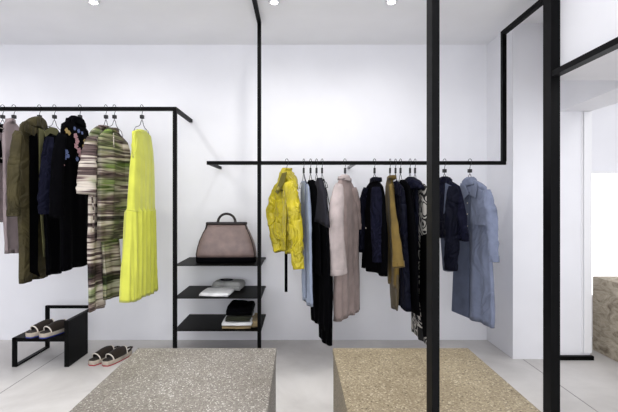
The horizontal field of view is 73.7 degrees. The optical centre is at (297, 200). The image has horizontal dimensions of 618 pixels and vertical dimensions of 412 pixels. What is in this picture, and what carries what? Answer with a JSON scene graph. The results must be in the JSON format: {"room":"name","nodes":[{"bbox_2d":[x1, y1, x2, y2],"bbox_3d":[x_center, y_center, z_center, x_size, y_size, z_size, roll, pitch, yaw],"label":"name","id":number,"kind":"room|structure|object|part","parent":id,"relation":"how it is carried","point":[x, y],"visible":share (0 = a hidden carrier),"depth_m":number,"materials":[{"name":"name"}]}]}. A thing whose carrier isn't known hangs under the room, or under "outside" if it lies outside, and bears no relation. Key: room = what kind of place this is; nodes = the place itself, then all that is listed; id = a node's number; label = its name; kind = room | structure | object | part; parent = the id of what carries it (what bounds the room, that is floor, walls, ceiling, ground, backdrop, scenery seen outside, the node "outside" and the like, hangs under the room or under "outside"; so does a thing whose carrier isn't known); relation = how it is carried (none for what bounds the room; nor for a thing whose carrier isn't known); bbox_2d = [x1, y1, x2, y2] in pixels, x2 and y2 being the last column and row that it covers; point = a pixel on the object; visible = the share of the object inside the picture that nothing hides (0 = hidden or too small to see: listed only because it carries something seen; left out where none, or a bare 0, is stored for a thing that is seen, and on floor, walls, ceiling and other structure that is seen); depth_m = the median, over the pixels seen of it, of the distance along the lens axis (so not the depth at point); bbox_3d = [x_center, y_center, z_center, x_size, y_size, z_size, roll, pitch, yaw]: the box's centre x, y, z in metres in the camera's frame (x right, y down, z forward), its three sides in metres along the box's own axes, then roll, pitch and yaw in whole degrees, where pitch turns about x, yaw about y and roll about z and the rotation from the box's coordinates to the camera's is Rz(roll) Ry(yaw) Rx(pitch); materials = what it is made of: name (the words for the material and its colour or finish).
{"room":"clothing store","nodes":[
{"label":"clothing store","id":0,"kind":"room"},
{"bbox_2d":[0,45,486,339],"bbox_3d":[-1.036,-0.080,3.816,5.528,2.700,0.100,0,0,0],"label":"wall","id":1,"kind":"structure","parent":0,"point":[325,102],"depth_m":3.77,"materials":[{"name":"white paint"}]},
{"bbox_2d":[177,314,265,330],"bbox_3d":[-0.643,1.043,3.528,0.699,0.018,0.474,0,0,0],"label":"wall shelf","id":2,"kind":"object","parent":1,"relation":"attached to","point":[192,322],"visible":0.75,"depth_m":3.48,"materials":[{"name":"black metal"}]},
{"bbox_2d":[222,326,250,328],"bbox_3d":[-0.498,1.021,3.472,0.250,0.026,0.305,0,0,0],"label":"folded tee","id":3,"kind":"object","parent":2,"relation":"on","point":[223,327],"visible":0.16,"depth_m":3.33,"materials":[{"name":"beige fabric"}]},
{"bbox_2d":[222,313,254,325],"bbox_3d":[-0.495,0.994,3.477,0.260,0.032,0.317,0,0,0],"label":"shirt","id":4,"kind":"object","parent":3,"relation":"on","point":[224,323],"visible":0.31,"depth_m":3.33,"materials":[{"name":"white fabric"}]},
{"bbox_2d":[225,310,253,321],"bbox_3d":[-0.488,0.958,3.470,0.215,0.043,0.290,0,0,0],"label":"sweater","id":5,"kind":"object","parent":4,"relation":"on","point":[229,318],"visible":0.58,"depth_m":3.34,"materials":[{"name":"green fabric"}]},
{"bbox_2d":[226,300,254,315],"bbox_3d":[-0.480,0.892,3.470,0.225,0.089,0.270,0,0,0],"label":"sweater","id":6,"kind":"object","parent":5,"relation":"on","point":[236,307],"visible":1,"depth_m":3.37,"materials":[{"name":"black fabric"}]},
{"bbox_2d":[251,313,256,327],"bbox_3d":[-0.365,1.008,3.504,0.085,0.053,0.312,0,0,0],"label":"trousers","id":7,"kind":"object","parent":2,"relation":"on","point":[254,320],"visible":0.46,"depth_m":3.39,"materials":[{"name":"beige fabric"}]},
{"bbox_2d":[177,286,265,298],"bbox_3d":[-0.643,0.783,3.528,0.699,0.018,0.474,0,0,0],"label":"wall shelf","id":8,"kind":"object","parent":1,"relation":"attached to","point":[191,292],"visible":0.75,"depth_m":3.45,"materials":[{"name":"black metal"}]},
{"bbox_2d":[199,288,233,296],"bbox_3d":[-0.673,0.755,3.426,0.260,0.038,0.207,0,0,6],"label":"shirt","id":9,"kind":"object","parent":8,"relation":"on","point":[211,292],"visible":1,"depth_m":3.36,"materials":[{"name":"white fabric"}]},
{"bbox_2d":[211,278,244,290],"bbox_3d":[-0.610,0.731,3.620,0.270,0.086,0.191,0,0,9],"label":"sweater","id":10,"kind":"object","parent":8,"relation":"on","point":[236,284],"visible":0.81,"depth_m":3.56,"materials":[{"name":"grey fabric"}]},
{"bbox_2d":[177,257,265,265],"bbox_3d":[-0.643,0.522,3.528,0.699,0.018,0.474,0,0,0],"label":"wall shelf","id":11,"kind":"object","parent":1,"relation":"attached to","point":[191,261],"visible":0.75,"depth_m":3.38,"materials":[{"name":"black metal"}]},
{"bbox_2d":[196,213,256,262],"bbox_3d":[-0.606,0.306,3.500,0.506,0.415,0.180,0,0,-2],"label":"handbag","id":12,"kind":"object","parent":11,"relation":"on","point":[219,242],"visible":1,"depth_m":3.42,"materials":[{"name":"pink leather"}]},
{"bbox_3d":[-0.606,0.190,3.500,0.348,0.023,0.066,0,0,-2],"label":"frame","id":13,"kind":"part","parent":12,"relation":"part of","materials":[{"name":"metal"}]},
{"bbox_3d":[-0.606,0.140,3.500,0.166,0.083,0.021,0,0,-2],"label":"handle","id":14,"kind":"part","parent":12,"relation":"part of","materials":[{"name":"brown leather"}]},
{"bbox_2d":[0,0,542,44],"bbox_3d":[0.350,-1.480,0.750,8.300,0.100,6.900,0,0,0],"label":"ceiling","id":15,"kind":"structure","parent":0,"point":[22,22],"depth_m":3.28,"materials":[{"name":"white paint"}]},
{"bbox_2d":[87,0,100,4],"bbox_3d":[-1.453,-1.417,2.930,0.092,0.024,0.092,0,0,0],"label":"recessed light","id":16,"kind":"object","parent":15,"relation":"in","point":[93,2],"visible":1,"depth_m":2.92,"materials":[{"name":"white ceramic"}]},
{"bbox_2d":[268,0,280,4],"bbox_3d":[-0.170,-1.417,2.930,0.092,0.024,0.092,0,0,0],"label":"recessed light","id":17,"kind":"object","parent":15,"relation":"in","point":[272,2],"visible":1,"depth_m":2.93,"materials":[{"name":"white ceramic"}]},
{"bbox_2d":[385,0,397,4],"bbox_3d":[0.665,-1.417,2.930,0.092,0.024,0.092,0,0,0],"label":"recessed light","id":18,"kind":"object","parent":15,"relation":"in","point":[389,2],"visible":1,"depth_m":2.92,"materials":[{"name":"white ceramic"}]},
{"bbox_2d":[0,337,617,411],"bbox_3d":[0.350,1.320,0.750,8.300,0.100,6.900,0,0,0],"label":"floor","id":19,"kind":"structure","parent":0,"point":[304,368],"depth_m":3.03,"materials":[{"name":"tile"}]},
{"bbox_2d":[1,352,63,392],"bbox_3d":[-1.967,1.271,0.555,0.006,0.003,6.410,0,0,0],"label":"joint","id":20,"kind":"structure","parent":19,"relation":"on","point":[63,352],"depth_m":3.03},
{"bbox_2d":[12,305,87,366],"bbox_3d":[-1.971,1.088,3.369,0.434,0.364,0.437,0,0,0],"label":"bench","id":21,"kind":"object","parent":19,"relation":"on","point":[74,337],"visible":0.69,"depth_m":3.23,"materials":[{"name":"black metal"}]},
{"bbox_3d":[-2.170,1.159,3.156,0.036,0.222,0.012,0,0,0],"label":"leg","id":22,"kind":"part","parent":21,"relation":"part of","materials":[{"name":"black metal"}]},
{"bbox_3d":[-1.988,1.054,3.356,0.400,0.012,0.412,0,0,0],"label":"seat","id":23,"kind":"part","parent":21,"relation":"part of","materials":[{"name":"black metal"}]},
{"bbox_2d":[25,318,53,337],"bbox_3d":[-2.015,0.997,3.275,0.093,0.102,0.285,0,0,24],"label":"slide","id":24,"kind":"object","parent":21,"relation":"on","point":[34,331],"visible":0.66,"depth_m":3.20,"materials":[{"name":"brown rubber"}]},
{"bbox_3d":[-1.970,1.069,3.162,0.364,0.018,0.012,0,0,0],"label":"seat rail","id":25,"kind":"part","parent":21,"relation":"part of","materials":[{"name":"black metal"}]},
{"bbox_3d":[-2.170,1.088,3.569,0.036,0.364,0.012,0,0,0],"label":"leg","id":26,"kind":"part","parent":21,"relation":"part of","materials":[{"name":"black metal"}]},
{"bbox_2d":[39,319,65,338],"bbox_3d":[-1.905,0.997,3.265,0.093,0.102,0.285,0,0,24],"label":"slide","id":27,"kind":"object","parent":21,"relation":"on","point":[55,328],"visible":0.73,"depth_m":3.20,"materials":[{"name":"brown fabric"}]},
{"bbox_3d":[-1.771,1.101,3.295,0.034,0.338,0.290,0,0,0],"label":"panel","id":28,"kind":"part","parent":21,"relation":"part of","materials":[{"name":"black metal"}]},
{"bbox_2d":[0,107,192,347],"bbox_3d":[-2.332,0.262,3.513,2.737,2.016,0.505,0,0,0],"label":"clothes rack","id":29,"kind":"object","parent":19,"relation":"on","point":[175,110],"visible":0.84,"depth_m":3.26,"materials":[{"name":"black metal"}]},
{"bbox_2d":[0,105,4,123],"bbox_3d":[-2.347,-0.648,3.275,0.026,0.237,0.255,0,0,1],"label":"clothes hanger","id":30,"kind":"object","parent":29,"relation":"hanging from","point":[2,116],"visible":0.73,"depth_m":3.27,"materials":[{"name":"metal"}]},
{"bbox_2d":[0,124,2,221],"bbox_3d":[-2.358,-0.229,3.185,0.082,0.799,0.181,0,0,0],"label":"coat","id":31,"kind":"object","parent":30,"relation":"hanging from","point":[1,125],"visible":0.73,"depth_m":3.25,"materials":[{"name":"fabric"}]},
{"bbox_2d":[2,104,16,131],"bbox_3d":[-2.257,-0.648,3.275,0.026,0.237,0.255,0,0,1],"label":"clothes hanger","id":32,"kind":"object","parent":29,"relation":"hanging from","point":[12,116],"visible":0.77,"depth_m":3.26,"materials":[{"name":"metal"}]},
{"bbox_2d":[2,118,18,253],"bbox_3d":[-2.262,-0.117,3.256,0.068,1.069,0.191,0,0,0],"label":"coat","id":33,"kind":"object","parent":32,"relation":"hanging from","point":[10,224],"visible":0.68,"depth_m":3.19,"materials":[{"name":"fabric"}]},
{"bbox_2d":[44,105,59,130],"bbox_3d":[-1.936,-0.648,3.275,0.026,0.237,0.255,0,0,1],"label":"clothes hanger","id":34,"kind":"object","parent":29,"relation":"hanging from","point":[54,116],"visible":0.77,"depth_m":3.26,"materials":[{"name":"metal"}]},
{"bbox_2d":[37,127,61,274],"bbox_3d":[-1.923,0.002,3.207,0.096,1.165,0.302,0,0,-10],"label":"coat","id":35,"kind":"object","parent":34,"relation":"hanging from","point":[51,225],"visible":0.76,"depth_m":3.17,"materials":[{"name":"black fabric"}]},
{"bbox_3d":[-2.332,-0.731,3.275,2.737,0.029,0.029,0,0,0],"label":"rail","id":36,"kind":"part","parent":29,"relation":"part of","materials":[{"name":"black metal"}]},
{"bbox_2d":[104,104,107,125],"bbox_3d":[-1.526,-0.648,3.275,0.026,0.237,0.255,0,0,1],"label":"clothes hanger","id":37,"kind":"object","parent":29,"relation":"hanging from","point":[105,116],"visible":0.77,"depth_m":3.26,"materials":[{"name":"metal"}]},
{"bbox_2d":[76,125,107,312],"bbox_3d":[-1.511,0.114,3.127,0.124,1.417,0.520,0,0,-4],"label":"dress","id":38,"kind":"object","parent":37,"relation":"hanging from","point":[86,182],"visible":0.66,"depth_m":3.02,"materials":[{"name":"multicoloured fabric"}]},
{"bbox_2d":[106,105,122,136],"bbox_3d":[-1.459,-0.648,3.275,0.026,0.237,0.255,0,0,6],"label":"clothes hanger","id":39,"kind":"object","parent":29,"relation":"hanging from","point":[114,116],"visible":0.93,"depth_m":3.27,"materials":[{"name":"metal"}]},
{"bbox_2d":[97,127,130,299],"bbox_3d":[-1.458,0.094,3.276,0.119,1.346,0.435,0,0,13],"label":"coat","id":40,"kind":"object","parent":39,"relation":"hanging from","point":[113,153],"visible":0.91,"depth_m":3.18,"materials":[{"name":"multicoloured fabric"}]},
{"bbox_2d":[134,104,148,132],"bbox_3d":[-1.240,-0.648,3.275,0.026,0.237,0.255,0,0,7],"label":"clothes hanger","id":41,"kind":"object","parent":29,"relation":"hanging from","point":[141,116],"visible":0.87,"depth_m":3.27,"materials":[{"name":"metal"}]},
{"bbox_2d":[119,129,157,302],"bbox_3d":[-1.254,0.093,3.226,0.158,1.317,0.511,0,0,9],"label":"dress","id":42,"kind":"object","parent":41,"relation":"hanging from","point":[139,272],"visible":1,"depth_m":3.15,"materials":[{"name":"yellow fabric"}]},
{"bbox_3d":[-0.978,0.277,3.275,0.029,1.987,0.029,0,0,0],"label":"post","id":43,"kind":"part","parent":29,"relation":"part of","materials":[{"name":"black metal"}]},
{"bbox_2d":[88,345,119,365],"bbox_3d":[-1.545,1.219,3.300,0.093,0.102,0.285,0,0,24],"label":"slide","id":44,"kind":"object","parent":19,"relation":"on","point":[97,357],"visible":0.8,"depth_m":3.23,"materials":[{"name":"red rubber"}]},
{"bbox_2d":[102,345,132,366],"bbox_3d":[-1.435,1.219,3.290,0.093,0.102,0.285,0,0,24],"label":"slide","id":45,"kind":"object","parent":19,"relation":"on","point":[118,354],"visible":1,"depth_m":3.24,"materials":[{"name":"brown fabric"}]},
{"bbox_2d":[69,348,276,411],"bbox_3d":[-0.506,1.045,1.933,0.773,0.450,0.727,0,0,0],"label":"plinth","id":46,"kind":"object","parent":19,"relation":"on","point":[149,379],"visible":1,"depth_m":1.86,"materials":[{"name":"grey stone"}]},
{"bbox_2d":[207,0,542,347],"bbox_3d":[0.464,-0.080,0.576,2.374,2.700,6.380,0,0,0],"label":"clothes rack","id":47,"kind":"object","parent":19,"relation":"on","point":[539,3],"visible":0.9,"depth_m":3.26,"materials":[{"name":"black metal"}]},
{"bbox_3d":[-0.523,-0.302,3.275,0.401,0.029,0.029,0,0,0],"label":"rail","id":48,"kind":"part","parent":47,"relation":"part of","materials":[{"name":"black metal"}]},
{"bbox_3d":[-0.308,-0.080,3.275,0.029,2.700,0.029,0,0,0],"label":"post","id":49,"kind":"part","parent":47,"relation":"part of","materials":[{"name":"black metal"}]},
{"bbox_2d":[373,159,380,183],"bbox_3d":[0.608,-0.219,3.275,0.012,0.237,0.255,0,0,-15],"label":"clothes hanger","id":50,"kind":"object","parent":47,"relation":"hanging from","point":[374,168],"visible":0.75,"depth_m":3.27,"materials":[{"name":"metal"}]},
{"bbox_2d":[359,177,387,276],"bbox_3d":[0.586,0.189,3.281,0.125,0.759,0.431,0,0,-12],"label":"jacket","id":51,"kind":"object","parent":50,"relation":"hanging from","point":[373,234],"visible":1,"depth_m":3.13,"materials":[{"name":"black fabric"}]},
{"bbox_3d":[0.678,-0.302,3.275,1.942,0.029,0.029,0,0,0],"label":"rail","id":52,"kind":"part","parent":47,"relation":"part of","materials":[{"name":"black metal"}]},
{"bbox_2d":[398,159,401,181],"bbox_3d":[0.815,-0.219,3.275,0.012,0.237,0.255,0,0,-6],"label":"clothes hanger","id":53,"kind":"object","parent":47,"relation":"hanging from","point":[400,168],"visible":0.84,"depth_m":3.27,"materials":[{"name":"metal"}]},
{"bbox_2d":[399,180,419,315],"bbox_3d":[0.827,0.324,3.127,0.072,0.982,0.445,0,0,-8],"label":"coat","id":54,"kind":"object","parent":53,"relation":"hanging from","point":[412,233],"visible":0.52,"depth_m":2.99,"materials":[{"name":"fabric"}]},
{"bbox_2d":[442,159,446,175],"bbox_3d":[1.165,-0.219,3.275,0.026,0.237,0.255,0,0,-10],"label":"clothes hanger","id":55,"kind":"object","parent":47,"relation":"hanging from","point":[444,170],"visible":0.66,"depth_m":3.27,"materials":[{"name":"metal"}]},
{"bbox_2d":[440,176,468,271],"bbox_3d":[1.181,0.179,3.192,0.170,0.747,0.424,0,0,0],"label":"jacket","id":56,"kind":"object","parent":55,"relation":"hanging from","point":[453,215],"visible":0.88,"depth_m":3.05,"materials":[{"name":"blue fabric"}]},
{"bbox_2d":[467,159,471,176],"bbox_3d":[1.366,-0.219,3.275,0.026,0.237,0.255,0,0,-11],"label":"clothes hanger","id":57,"kind":"object","parent":47,"relation":"hanging from","point":[468,170],"visible":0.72,"depth_m":3.26,"materials":[{"name":"metal"}]},
{"bbox_2d":[452,177,499,327],"bbox_3d":[1.377,0.368,3.210,0.126,1.117,0.586,0,0,-11],"label":"coat","id":58,"kind":"object","parent":57,"relation":"hanging from","point":[473,294],"visible":0.82,"depth_m":3.13,"materials":[{"name":"blue fabric"}]},
{"bbox_3d":[1.312,0.594,3.338,0.005,0.657,0.238,0,0,-11],"label":"panel","id":59,"kind":"part","parent":58,"relation":"part of","materials":[{"name":"blue fabric"}]},
{"label":"clothes hanger","id":60,"kind":"object","parent":47,"relation":"hanging from","visible":0},
{"bbox_2d":[404,177,424,241],"bbox_3d":[0.891,0.292,3.230,0.093,0.966,0.386,0,0,-4],"label":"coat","id":61,"kind":"object","parent":60,"relation":"hanging from","point":[415,184],"visible":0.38,"depth_m":3.13,"materials":[{"name":"fabric"}]},
{"bbox_2d":[427,0,439,411],"bbox_3d":[0.488,-0.080,1.492,0.047,2.700,0.083,0,0,0],"label":"steel post","id":62,"kind":"object","parent":19,"relation":"on","point":[433,6],"visible":1,"depth_m":1.46,"materials":[{"name":"black metal"}]},
{"bbox_2d":[333,348,540,411],"bbox_3d":[0.570,1.045,1.933,0.755,0.450,0.727,0,0,0],"label":"plinth","id":63,"kind":"object","parent":19,"relation":"on","point":[364,379],"visible":1,"depth_m":1.86,"materials":[{"name":"beige stone"}]},
{"bbox_2d":[487,23,589,358],"bbox_3d":[2.038,-0.080,3.614,0.619,2.700,0.604,0,0,0],"label":"wall pier","id":64,"kind":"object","parent":19,"relation":"on","point":[516,187],"visible":0.5,"depth_m":3.31,"materials":[{"name":"white paint"}]},
{"bbox_2d":[560,355,593,359],"bbox_3d":[2.189,1.254,3.297,0.339,0.032,0.030,0,0,0],"label":"baseboard","id":65,"kind":"object","parent":64,"relation":"attached to","point":[562,357],"visible":0.64,"depth_m":3.28,"materials":[{"name":"black metal"}]},
{"bbox_2d":[523,359,597,411],"bbox_3d":[1.805,1.271,0.325,0.006,0.003,5.950,0,0,0],"label":"trim","id":66,"kind":"structure","parent":19,"relation":"on","point":[523,359],"depth_m":2.72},
{"bbox_2d":[543,0,617,411],"bbox_3d":[1.486,-0.078,-0.070,0.068,2.696,5.060,0,0,0],"label":"steel post","id":67,"kind":"object","parent":19,"relation":"on","point":[552,70],"visible":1,"depth_m":2.38,"materials":[{"name":"black metal"}]},
{"bbox_2d":[593,276,617,361],"bbox_3d":[2.866,0.956,2.770,0.700,0.628,1.500,0,0,0],"label":"stone block","id":68,"kind":"object","parent":19,"relation":"on","point":[605,288],"visible":1,"depth_m":3.37,"materials":[{"name":"stone"}]},
{"bbox_2d":[560,0,617,110],"bbox_3d":[1.931,-1.075,0.331,0.832,0.710,5.962,0,0,0],"label":"ceiling","id":69,"kind":"structure","parent":0,"point":[585,25],"depth_m":2.29,"materials":[{"name":"white paint"}]},
{"bbox_2d":[581,112,582,352],"bbox_3d":[2.280,0.251,3.309,0.011,1.938,0.006,0,0,0],"label":"trim","id":70,"kind":"structure","parent":69,"relation":"attached to","point":[581,112],"depth_m":3.31,"materials":[{"name":"white paint"}]},
{"bbox_2d":[583,111,591,352],"bbox_3d":[2.321,0.251,3.304,0.063,1.938,0.016,0,0,0],"label":"trim","id":71,"kind":"structure","parent":69,"relation":"attached to","point":[587,115],"depth_m":3.30,"materials":[{"name":"white paint"}]},
{"bbox_2d":[592,103,617,332],"bbox_3d":[3.424,-0.080,3.900,2.153,2.700,0.100,0,0,0],"label":"wall","id":72,"kind":"structure","parent":0,"point":[605,119],"depth_m":3.85,"materials":[{"name":"white paint"}]},
{"bbox_2d":[592,171,617,296],"bbox_3d":[3.415,0.305,3.835,1.630,1.170,0.030,0,0,0],"label":"window","id":73,"kind":"structure","parent":72,"relation":"in","point":[604,183],"depth_m":3.83,"materials":[{"name":"white glass"}]},
{"bbox_3d":[3.415,-0.268,3.835,1.570,0.025,0.030,0,0,0],"label":"frame","id":74,"kind":"part","parent":73,"relation":"part of","materials":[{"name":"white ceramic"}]},
{"label":"clothes hanger","id":75,"kind":"object","parent":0,"visible":0},
{"bbox_2d":[329,174,361,321],"bbox_3d":[0.376,0.358,3.254,0.138,1.137,0.557,0,0,26],"label":"coat","id":76,"kind":"object","parent":75,"relation":"hanging from","point":[344,206],"visible":0.98,"depth_m":3.21,"materials":[{"name":"pink fabric"}]},
{"bbox_3d":[0.099,-0.219,3.275,0.012,0.237,0.255,0,0,-16],"label":"clothes hanger","id":77,"kind":"object","parent":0,"visible":0},
{"bbox_2d":[307,180,321,275],"bbox_3d":[0.117,0.193,3.226,0.056,0.719,0.392,0,0,-14],"label":"blouse","id":78,"kind":"object","parent":77,"relation":"hanging from","point":[316,227],"visible":0.59,"depth_m":3.12,"materials":[{"name":"fabric"}]},
{"label":"clothes hanger","id":79,"kind":"object","parent":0,"visible":0},
{"bbox_2d":[49,115,88,271],"bbox_3d":[-1.727,-0.070,3.157,0.098,1.180,0.542,0,0,-5],"label":"coat","id":80,"kind":"object","parent":79,"relation":"hanging from","point":[70,207],"visible":0.88,"depth_m":3.09,"materials":[{"name":"black fabric"}]},
{"label":"clothes hanger","id":81,"kind":"object","parent":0,"visible":0},
{"bbox_2d":[385,175,404,310],"bbox_3d":[0.721,0.315,3.134,0.086,1.032,0.479,0,0,2],"label":"coat","id":82,"kind":"object","parent":81,"relation":"hanging from","point":[395,255],"visible":0.94,"depth_m":3.09,"materials":[{"name":"fabric"}]},
{"bbox_3d":[0.147,-0.219,3.275,0.012,0.237,0.255,0,0,-16],"label":"clothes hanger","id":83,"kind":"object","parent":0,"visible":0},
{"bbox_2d":[311,178,330,332],"bbox_3d":[0.152,0.396,3.200,0.112,1.141,0.550,0,0,-13],"label":"dress","id":84,"kind":"object","parent":83,"relation":"hanging from","point":[321,309],"visible":0.75,"depth_m":3.04,"materials":[{"name":"black fabric"}]},
{"label":"clothes hanger","id":85,"kind":"object","parent":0,"visible":0},
{"bbox_2d":[394,180,410,311],"bbox_3d":[0.788,0.315,3.144,0.077,0.951,0.411,0,0,-3],"label":"coat","id":86,"kind":"object","parent":85,"relation":"hanging from","point":[400,200],"visible":0.66,"depth_m":3.03,"materials":[{"name":"fabric"}]},
{"label":"clothes hanger","id":87,"kind":"object","parent":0,"visible":0},
{"bbox_2d":[6,116,47,283],"bbox_3d":[-2.047,-0.026,3.134,0.105,1.284,0.469,0,0,-4],"label":"coat","id":88,"kind":"object","parent":87,"relation":"hanging from","point":[24,160],"visible":0.78,"depth_m":3.10,"materials":[{"name":"fabric"}]},
{"bbox_3d":[0.045,-0.219,3.275,0.012,0.237,0.255,0,0,-15],"label":"clothes hanger","id":89,"kind":"object","parent":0,"visible":0},
{"bbox_2d":[300,174,312,306],"bbox_3d":[0.068,0.289,3.204,0.059,1.004,0.303,0,0,-11],"label":"dress","id":90,"kind":"object","parent":89,"relation":"hanging from","point":[306,214],"visible":0.91,"depth_m":3.13,"materials":[{"name":"fabric"}]},
{"label":"clothes hanger","id":91,"kind":"object","parent":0,"visible":0},
{"bbox_2d":[266,168,303,291],"bbox_3d":[-0.069,0.226,3.244,0.196,0.977,0.554,0,0,-29],"label":"raincoat","id":92,"kind":"object","parent":91,"relation":"hanging from","point":[283,209],"visible":1,"depth_m":3.19,"materials":[{"name":"yellow fabric"}]},
{"bbox_2d":[275,168,297,193],"bbox_3d":[-0.089,-0.159,3.252,0.187,0.207,0.224,0,0,0],"label":"hood","id":93,"kind":"object","parent":92,"relation":"attached to","point":[286,174],"depth_m":3.23,"materials":[{"name":"yellow fabric"}]},
{"label":"clothes hanger","id":94,"kind":"object","parent":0,"visible":0},
{"bbox_2d":[411,183,426,344],"bbox_3d":[0.953,0.463,3.151,0.071,1.196,0.483,0,0,0],"label":"dress","id":95,"kind":"object","parent":94,"relation":"hanging from","point":[418,323],"visible":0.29,"depth_m":3.08,"materials":[{"name":"black fabric"}]},
{"bbox_3d":[0.929,0.612,3.016,0.006,0.784,0.213,0,0,-4],"label":"panel","id":96,"kind":"part","parent":95,"relation":"part of","materials":[{"name":"black fabric"}]},
{"label":"clothes hanger","id":97,"kind":"object","parent":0,"visible":0},
{"bbox_2d":[319,179,332,345],"bbox_3d":[0.216,0.464,3.208,0.054,1.274,0.302,0,0,-16],"label":"dress","id":98,"kind":"object","parent":97,"relation":"hanging from","point":[326,337],"visible":0.29,"depth_m":3.11,"materials":[{"name":"black fabric"}]}
]}

